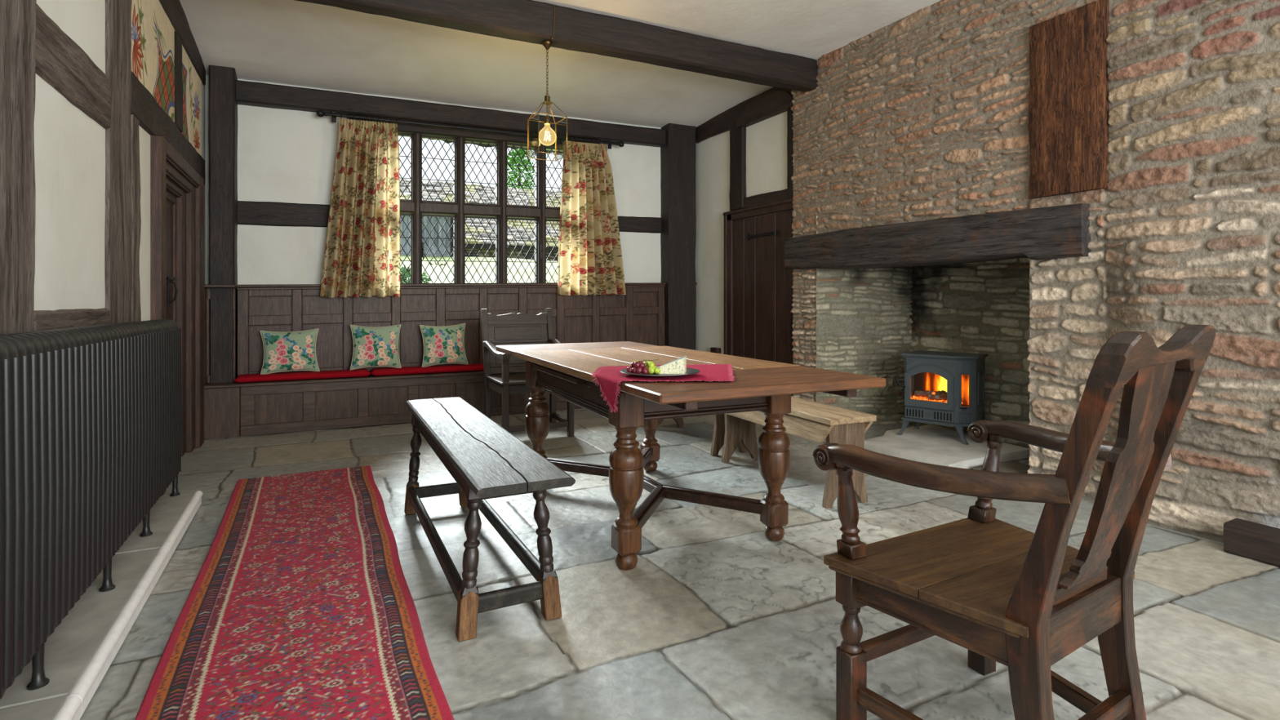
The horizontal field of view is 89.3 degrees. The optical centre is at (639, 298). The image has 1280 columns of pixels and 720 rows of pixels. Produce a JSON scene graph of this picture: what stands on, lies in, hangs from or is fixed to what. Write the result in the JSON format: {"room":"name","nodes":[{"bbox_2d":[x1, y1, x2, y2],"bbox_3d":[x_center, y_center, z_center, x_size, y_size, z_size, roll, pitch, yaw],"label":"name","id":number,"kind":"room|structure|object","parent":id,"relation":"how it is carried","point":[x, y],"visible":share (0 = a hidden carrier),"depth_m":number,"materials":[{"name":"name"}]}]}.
{"room":"traditional dwelling","nodes":[
{"label":"traditional dwelling","id":0,"kind":"room"},
{"bbox_2d":[34,0,205,320],"bbox_3d":[-1.854,-0.450,1.590,0.300,3.160,8.300,0,0,-27],"label":"wall","id":1,"kind":"structure","parent":0,"point":[69,145],"depth_m":2.38,"materials":[{"name":"paint"}]},
{"bbox_2d":[0,0,35,334],"bbox_3d":[-1.840,-0.440,1.772,0.155,3.020,0.531,0,0,-27],"label":"trim","id":2,"kind":"structure","parent":1,"relation":"attached to","point":[17,17],"depth_m":1.90,"materials":[{"name":"brown wood"}]},
{"bbox_2d":[33,307,110,331],"bbox_3d":[-2.128,0.134,2.353,0.145,0.195,0.810,0,0,-27],"label":"trim","id":3,"kind":"structure","parent":1,"relation":"attached to","point":[43,320],"depth_m":2.30,"materials":[{"name":"brown wood"}]},
{"bbox_2d":[35,3,111,129],"bbox_3d":[-2.128,-0.825,2.353,0.149,0.234,0.810,0,0,-27],"label":"trim","id":4,"kind":"structure","parent":1,"relation":"attached to","point":[60,62],"depth_m":2.31,"materials":[{"name":"brown wood"}]},
{"bbox_2d":[104,0,132,324],"bbox_3d":[-2.389,-0.440,2.878,0.153,3.020,0.394,0,0,-27],"label":"trim","id":5,"kind":"structure","parent":1,"relation":"attached to","point":[117,226],"depth_m":2.88,"materials":[{"name":"brown wood"}]},
{"bbox_2d":[130,114,141,322],"bbox_3d":[-2.511,0.095,3.120,0.150,1.950,0.168,0,0,-27],"label":"trim","id":6,"kind":"structure","parent":1,"relation":"attached to","point":[135,137],"depth_m":3.13,"materials":[{"name":"brown wood"}]},
{"bbox_2d":[131,0,174,122],"bbox_3d":[-2.673,-1.380,3.567,0.010,0.620,1.130,0,0,-27],"label":"painting","id":7,"kind":"object","parent":1,"relation":"attached to","point":[153,40],"visible":0.89,"depth_m":3.55,"materials":[{"name":"paint"}]},
{"bbox_2d":[130,71,205,185],"bbox_3d":[-2.967,-0.980,4.040,0.154,0.223,2.220,0,0,-27],"label":"trim","id":8,"kind":"structure","parent":1,"relation":"attached to","point":[151,116],"depth_m":3.59,"materials":[{"name":"brown wood"}]},
{"bbox_2d":[150,134,204,496],"bbox_3d":[-2.982,0.095,4.103,0.185,1.950,1.435,0,0,-27],"label":"door","id":9,"kind":"structure","parent":1,"relation":"in","point":[176,188],"depth_m":4.37,"materials":[{"name":"brown wood"}]},
{"bbox_2d":[173,31,182,132],"bbox_3d":[-3.010,-1.377,4.121,0.142,0.585,0.224,0,0,-27],"label":"trim","id":10,"kind":"structure","parent":1,"relation":"attached to","point":[178,43],"depth_m":4.12,"materials":[{"name":"brown wood"}]},
{"bbox_2d":[159,0,205,85],"bbox_3d":[-1.725,-1.802,1.542,0.152,0.268,7.900,0,0,-27],"label":"trim","id":11,"kind":"structure","parent":1,"relation":"attached to","point":[173,9],"depth_m":4.29,"materials":[{"name":"brown wood"}]},
{"bbox_2d":[181,44,202,157],"bbox_3d":[-3.195,-1.380,4.614,0.010,0.620,0.890,0,0,-27],"label":"painting","id":12,"kind":"object","parent":1,"relation":"attached to","point":[192,82],"visible":0.87,"depth_m":4.60,"materials":[{"name":"paint"}]},
{"bbox_2d":[205,75,661,395],"bbox_3d":[-1.496,-0.425,6.305,4.950,3.110,0.220,0,0,-27],"label":"wall","id":13,"kind":"structure","parent":0,"point":[289,156],"depth_m":5.49,"materials":[{"name":"paint"}]},
{"bbox_2d":[208,65,237,383],"bbox_3d":[-3.321,-0.395,5.171,0.179,2.930,0.270,0,0,-27],"label":"trim","id":14,"kind":"structure","parent":13,"relation":"attached to","point":[223,105],"depth_m":5.06,"materials":[{"name":"brown wood"}]},
{"bbox_2d":[237,200,329,226],"bbox_3d":[-2.866,-0.705,5.546,0.980,0.208,0.123,0,0,-27],"label":"trim","id":15,"kind":"structure","parent":13,"relation":"attached to","point":[249,213],"depth_m":5.42,"materials":[{"name":"brown wood"}]},
{"bbox_2d":[204,282,697,384],"bbox_3d":[-1.382,0.244,6.060,4.535,0.829,0.320,0,0,-27],"label":"wainscot","id":16,"kind":"structure","parent":13,"relation":"attached to","point":[637,316],"depth_m":5.85,"materials":[{"name":"brown wood"}]},
{"bbox_2d":[235,80,666,147],"bbox_3d":[-1.520,-1.695,6.163,3.940,0.230,0.218,0,0,-27],"label":"trim","id":17,"kind":"structure","parent":13,"relation":"attached to","point":[247,93],"depth_m":5.83,"materials":[{"name":"brown wood"}]},
{"bbox_2d":[315,109,624,149],"bbox_3d":[-1.440,-1.562,6.048,2.830,0.133,0.101,0,0,-27],"label":"pole","id":18,"kind":"object","parent":13,"relation":"attached to","point":[320,113],"visible":0.94,"depth_m":5.86,"materials":[{"name":"black metal"}]},
{"bbox_2d":[320,118,399,297],"bbox_3d":[-2.376,-0.764,5.519,0.627,1.518,0.136,0,0,-28],"label":"curtain","id":19,"kind":"object","parent":18,"relation":"hanging from","point":[362,255],"visible":1,"depth_m":5.53,"materials":[{"name":"fabric"}]},
{"bbox_2d":[557,140,626,295],"bbox_3d":[-0.477,-0.789,6.478,0.700,1.525,0.147,0,0,-27],"label":"curtain","id":20,"kind":"object","parent":18,"relation":"hanging from","point":[590,262],"visible":0.99,"depth_m":6.43,"materials":[{"name":"fabric"}]},
{"bbox_2d":[348,115,599,148],"bbox_3d":[-1.502,-1.562,6.207,2.350,0.150,0.153,0,0,-27],"label":"trim","id":21,"kind":"structure","parent":13,"relation":"attached to","point":[402,128],"depth_m":6.07,"materials":[{"name":"brown wood"}]},
{"bbox_2d":[397,133,562,284],"bbox_3d":[-1.530,-0.819,6.240,2.070,1.550,0.265,0,0,-27],"label":"window","id":22,"kind":"structure","parent":13,"relation":"in","point":[417,208],"depth_m":6.20,"materials":[{"name":"brown wood"}]},
{"bbox_2d":[617,216,661,233],"bbox_3d":[-0.190,-0.783,6.880,0.920,0.182,0.122,0,0,-27],"label":"trim","id":23,"kind":"structure","parent":13,"relation":"attached to","point":[626,224],"depth_m":6.91,"materials":[{"name":"brown wood"}]},
{"bbox_2d":[660,123,696,350],"bbox_3d":[0.406,-0.425,7.064,0.351,2.990,0.250,0,0,-27],"label":"trim","id":24,"kind":"structure","parent":13,"relation":"attached to","point":[678,154],"depth_m":6.95,"materials":[{"name":"brown wood"}]},
{"bbox_2d":[179,0,941,128],"bbox_3d":[0.271,-1.863,2.649,5.050,0.217,8.400,0,0,-27],"label":"ceiling","id":25,"kind":"structure","parent":0,"point":[293,42],"depth_m":4.97,"materials":[{"name":"white paint"}]},
{"bbox_2d":[294,0,817,92],"bbox_3d":[-0.653,-1.845,4.357,4.720,0.251,0.159,0,0,-27],"label":"ceiling beam","id":26,"kind":"structure","parent":25,"relation":"attached to","point":[531,21],"depth_m":4.48,"materials":[{"name":"brown wood"}]},
{"bbox_2d":[527,4,567,161],"bbox_3d":[-0.626,-1.452,4.375,0.207,0.997,0.207,0,0,-30],"label":"lantern","id":27,"kind":"object","parent":26,"relation":"hanging from","point":[561,126],"visible":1,"depth_m":4.37,"materials":[{"name":"gold metal"}]},
{"bbox_2d":[80,408,1279,719],"bbox_3d":[0.694,1.078,2.800,5.480,0.017,7.992,0,0,-27],"label":"floor","id":28,"kind":"structure","parent":0,"point":[715,618],"depth_m":2.28,"materials":[{"name":"grey stone"}]},
{"bbox_2d":[0,319,182,699],"bbox_3d":[-1.727,0.541,1.935,0.126,0.924,3.066,0,0,-27],"label":"radiator","id":29,"kind":"object","parent":28,"relation":"on","point":[91,415],"visible":1,"depth_m":1.85,"materials":[{"name":"metal"}]},
{"bbox_2d":[0,490,202,719],"bbox_3d":[-1.541,1.035,1.598,0.268,0.070,3.836,0,0,-27],"label":"stone plinth","id":30,"kind":"object","parent":28,"relation":"on","point":[81,650],"visible":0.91,"depth_m":2.00,"materials":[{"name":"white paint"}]},
{"bbox_2d":[134,465,453,719],"bbox_3d":[-1.238,1.064,2.366,0.731,0.015,3.540,0,0,-27],"label":"runner rug","id":31,"kind":"object","parent":28,"relation":"on","point":[300,605],"visible":1,"depth_m":2.13,"materials":[{"name":"red carpet"}]},
{"bbox_2d":[204,370,583,439],"bbox_3d":[-1.363,0.865,5.994,4.490,0.410,0.285,0,0,-27],"label":"bench","id":32,"kind":"object","parent":28,"relation":"on","point":[282,406],"visible":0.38,"depth_m":5.30,"materials":[{"name":"brown wood"}]},
{"bbox_2d":[234,368,370,382],"bbox_3d":[-2.738,0.633,5.304,0.977,0.052,0.263,0,0,-27],"label":"seat squab","id":33,"kind":"object","parent":32,"relation":"on","point":[245,378],"visible":0.95,"depth_m":5.21,"materials":[{"name":"red fabric"}]},
{"bbox_2d":[259,328,319,374],"bbox_3d":[-2.857,0.434,5.292,0.435,0.364,0.147,0,0,-27],"label":"floral cushion","id":34,"kind":"object","parent":33,"relation":"on","point":[289,351],"visible":1,"depth_m":5.25,"materials":[{"name":"green fabric"}]},
{"bbox_2d":[369,363,484,376],"bbox_3d":[-1.844,0.633,5.750,1.010,0.053,0.263,0,0,-27],"label":"seat squab","id":35,"kind":"object","parent":32,"relation":"on","point":[470,367],"visible":0.9,"depth_m":5.64,"materials":[{"name":"red fabric"}]},
{"bbox_2d":[349,324,401,370],"bbox_3d":[-2.273,0.419,5.579,0.415,0.385,0.137,0,0,-26],"label":"floral cushion","id":36,"kind":"object","parent":35,"relation":"on","point":[372,346],"visible":1,"depth_m":5.53,"materials":[{"name":"green fabric"}]},
{"bbox_2d":[419,323,468,367],"bbox_3d":[-1.763,0.421,5.832,0.418,0.386,0.144,0,0,-27],"label":"floral cushion","id":37,"kind":"object","parent":35,"relation":"on","point":[445,344],"visible":1,"depth_m":5.78,"materials":[{"name":"fabric"}]},
{"bbox_2d":[404,396,575,641],"bbox_3d":[-0.768,0.816,2.810,0.354,0.508,1.806,0,0,-27],"label":"bench","id":38,"kind":"object","parent":28,"relation":"on","point":[485,460],"visible":1,"depth_m":2.24,"materials":[{"name":"brown wood"}]},
{"bbox_2d":[480,308,573,437],"bbox_3d":[-0.893,0.579,5.152,0.606,0.983,0.668,0,0,-27],"label":"chair","id":39,"kind":"object","parent":28,"relation":"on","point":[520,328],"visible":0.66,"depth_m":5.27,"materials":[{"name":"brown wood"}]},
{"bbox_2d":[495,341,885,570],"bbox_3d":[0.004,0.686,3.304,0.970,0.768,2.330,0,0,-25],"label":"dining table","id":40,"kind":"object","parent":28,"relation":"on","point":[562,371],"visible":0.91,"depth_m":2.83,"materials":[{"name":"brown wood"}]},
{"bbox_2d":[591,363,734,413],"bbox_3d":[0.108,0.354,2.614,0.599,0.127,0.610,0,0,1],"label":"napkin","id":41,"kind":"object","parent":40,"relation":"on","point":[609,377],"visible":0.78,"depth_m":2.45,"materials":[{"name":"red fabric"}]},
{"bbox_2d":[620,367,699,377],"bbox_3d":[0.077,0.285,2.486,0.306,0.014,0.306,0,0,-27],"label":"plate","id":42,"kind":"object","parent":41,"relation":"on","point":[689,371],"visible":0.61,"depth_m":2.41,"materials":[{"name":"grey metal"}]},
{"bbox_2d":[626,360,648,374],"bbox_3d":[-0.009,0.263,2.462,0.101,0.048,0.055,0,0,33],"label":"grapes","id":43,"kind":"object","parent":42,"relation":"on","point":[636,367],"visible":0.98,"depth_m":2.44,"materials":[{"name":"red food"}]},
{"bbox_2d":[634,359,660,373],"bbox_3d":[0.035,0.261,2.498,0.068,0.053,0.136,0,0,-39],"label":"grapes","id":44,"kind":"object","parent":42,"relation":"on","point":[649,363],"visible":0.73,"depth_m":2.46,"materials":[{"name":"green food"}]},
{"bbox_2d":[655,355,686,373],"bbox_3d":[0.134,0.255,2.462,0.138,0.064,0.068,0,0,-27],"label":"cheese wedge","id":45,"kind":"object","parent":42,"relation":"on","point":[678,366],"visible":0.96,"depth_m":2.45,"materials":[{"name":"beige food"}]},
{"bbox_2d":[657,413,746,456],"bbox_3d":[0.421,0.839,4.892,0.300,0.462,1.080,0,0,-23],"label":"bench","id":46,"kind":"object","parent":28,"relation":"on","point":[717,442],"visible":0.27,"depth_m":4.42,"materials":[{"name":"brown wood"}]},
{"bbox_2d":[721,396,876,508],"bbox_3d":[0.863,0.839,3.816,0.300,0.462,1.130,0,0,-24],"label":"bench","id":47,"kind":"object","parent":28,"relation":"on","point":[815,421],"visible":0.68,"depth_m":3.42,"materials":[{"name":"brown wood"}]},
{"bbox_2d":[863,424,1029,469],"bbox_3d":[2.110,1.040,4.578,0.976,0.060,0.927,0,0,-27],"label":"hearth slab","id":48,"kind":"object","parent":28,"relation":"on","point":[929,443],"visible":0.9,"depth_m":4.39,"materials":[{"name":"grey stone"}]},
{"bbox_2d":[893,350,988,444],"bbox_3d":[2.206,0.709,4.740,0.546,0.606,0.408,0,0,43],"label":"stove","id":49,"kind":"object","parent":48,"relation":"on","point":[947,388],"visible":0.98,"depth_m":4.64,"materials":[{"name":"metal"}]},
{"bbox_2d":[973,460,1029,473],"bbox_3d":[2.262,1.054,3.980,0.400,0.032,0.229,0,0,-27],"label":"flag","id":50,"kind":"object","parent":28,"relation":"on","point":[1010,466],"visible":0.52,"depth_m":3.98,"materials":[{"name":"stone"}]},
{"bbox_2d":[812,324,1215,719],"bbox_3d":[0.877,0.562,1.507,0.692,1.016,0.687,0,0,-27],"label":"armchair","id":51,"kind":"object","parent":28,"relation":"on","point":[1021,600],"visible":1,"depth_m":1.39,"materials":[{"name":"brown wood"}]},
{"bbox_2d":[1223,518,1279,566],"bbox_3d":[2.753,1.006,2.292,0.135,0.132,1.045,0,0,-28],"label":"block","id":52,"kind":"object","parent":28,"relation":"on","point":[1242,538],"visible":1,"depth_m":2.65,"materials":[{"name":"brown wood"}]},
{"bbox_2d":[695,111,792,354],"bbox_3d":[1.078,-0.450,6.460,0.205,3.160,2.000,0,0,-27],"label":"wall","id":53,"kind":"structure","parent":0,"point":[766,140],"depth_m":6.75,"materials":[{"name":"paint"}]},
{"bbox_2d":[710,346,720,353],"bbox_3d":[0.787,0.574,6.750,0.063,0.113,0.120,0,0,-27],"label":"wall box","id":54,"kind":"object","parent":53,"relation":"attached to","point":[717,350],"visible":0.44,"depth_m":6.71,"materials":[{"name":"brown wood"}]},
{"bbox_2d":[728,124,746,210],"bbox_3d":[0.999,-1.300,6.426,0.129,0.840,0.236,0,0,-27],"label":"trim","id":55,"kind":"structure","parent":53,"relation":"attached to","point":[737,193],"depth_m":6.37,"materials":[{"name":"brown wood"}]},
{"bbox_2d":[695,87,793,143],"bbox_3d":[1.050,-1.809,6.323,0.130,0.221,1.780,0,0,-27],"label":"trim","id":56,"kind":"structure","parent":53,"relation":"attached to","point":[721,123],"depth_m":6.61,"materials":[{"name":"brown wood"}]},
{"bbox_2d":[723,198,793,396],"bbox_3d":[1.147,0.100,6.092,0.110,1.940,1.160,0,0,-27],"label":"door","id":57,"kind":"structure","parent":53,"relation":"in","point":[758,318],"depth_m":6.09,"materials":[{"name":"brown wood"}]},
{"bbox_2d":[731,188,787,210],"bbox_3d":[1.190,-0.915,6.057,0.114,0.128,1.060,0,0,-27],"label":"trim","id":58,"kind":"structure","parent":53,"relation":"attached to","point":[767,197],"depth_m":6.00,"materials":[{"name":"brown wood"}]},
{"bbox_2d":[736,89,793,128],"bbox_3d":[1.185,-1.772,5.999,0.125,0.215,0.840,0,0,-27],"label":"trim","id":59,"kind":"structure","parent":53,"relation":"attached to","point":[769,104],"depth_m":5.95,"materials":[{"name":"brown wood"}]},
{"bbox_2d":[786,107,793,199],"bbox_3d":[1.382,-1.295,5.656,0.126,0.870,0.177,0,0,-27],"label":"trim","id":60,"kind":"structure","parent":53,"relation":"attached to","point":[789,117],"depth_m":5.66,"materials":[{"name":"brown wood"}]},
{"bbox_2d":[815,215,913,425],"bbox_3d":[1.922,0.211,5.436,0.975,1.778,0.027,0,0,-14],"label":"wall","id":61,"kind":"structure","parent":0,"point":[864,326],"depth_m":5.44,"materials":[{"name":"stone"}]},
{"bbox_2d":[909,257,1029,448],"bbox_3d":[2.673,0.211,4.829,0.030,1.778,1.702,0,0,-27],"label":"wall","id":62,"kind":"structure","parent":0,"point":[977,307],"depth_m":4.92,"materials":[{"name":"stone"}]},
{"bbox_2d":[790,0,1279,542],"bbox_3d":[2.666,-0.462,2.739,0.182,3.125,6.324,0,0,-26],"label":"wall","id":63,"kind":"structure","parent":0,"point":[923,115],"depth_m":3.28,"materials":[{"name":"stone"}]},
{"bbox_2d":[1027,0,1109,199],"bbox_3d":[2.336,-1.060,3.543,0.097,0.980,0.415,0,0,-27],"label":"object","id":64,"kind":"structure","parent":63,"relation":"attached to","point":[1068,125],"depth_m":3.49,"materials":[{"name":"brown wood"}]},
{"label":"outside","id":65,"kind":"structure","parent":0,"visible":0},
{"bbox_2d":[400,255,558,283],"bbox_3d":[-2.308,-0.900,24.801,34.000,2.124,33.550,0,0,-27],"label":"lawn","id":66,"kind":"structure","parent":65,"point":[437,269],"depth_m":12.01,"materials":[{"name":"green plant"}]},
{"bbox_2d":[400,265,431,283],"bbox_3d":[-3.292,-0.183,8.749,0.915,0.545,0.886,0,0,-27],"label":"shrub","id":67,"kind":"object","parent":66,"relation":"on","point":[402,270],"visible":0.13,"depth_m":8.71,"materials":[{"name":"green plant"}]},
{"bbox_2d":[400,178,560,261],"bbox_3d":[-1.860,-1.920,18.298,17.000,2.781,3.590,0,0,-27],"label":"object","id":68,"kind":"object","parent":66,"relation":"on","point":[406,233],"visible":0.06,"depth_m":16.45,"materials":[{"name":"stone"}]},
{"bbox_2d":[506,148,534,189],"bbox_3d":[-5.516,-4.175,29.663,2.279,5.699,2.305,0,0,-27],"label":"conifer tree","id":69,"kind":"object","parent":66,"relation":"on","point":[521,153],"visible":0.23,"depth_m":29.42,"materials":[{"name":"green plant"}]},
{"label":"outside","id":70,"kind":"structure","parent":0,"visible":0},
{"bbox_2d":[422,137,555,152],"bbox_3d":[-1.206,-2.030,6.902,7.000,0.902,0.530,0,0,-27],"label":"roof eave","id":71,"kind":"object","parent":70,"point":[449,141],"visible":0.02,"depth_m":6.94},
{"bbox_3d":[3.335,-0.380,3.004,1.150,3.500,6.600,0,0,-27],"label":"wall","id":72,"kind":"structure","parent":0,"visible":0},
{"bbox_2d":[784,203,1091,269],"bbox_3d":[1.918,-0.374,4.566,0.315,0.314,2.420,0,0,-27],"label":"mantel beam","id":73,"kind":"structure","parent":72,"relation":"attached to","point":[1056,232],"depth_m":4.11,"materials":[{"name":"brown wood"}]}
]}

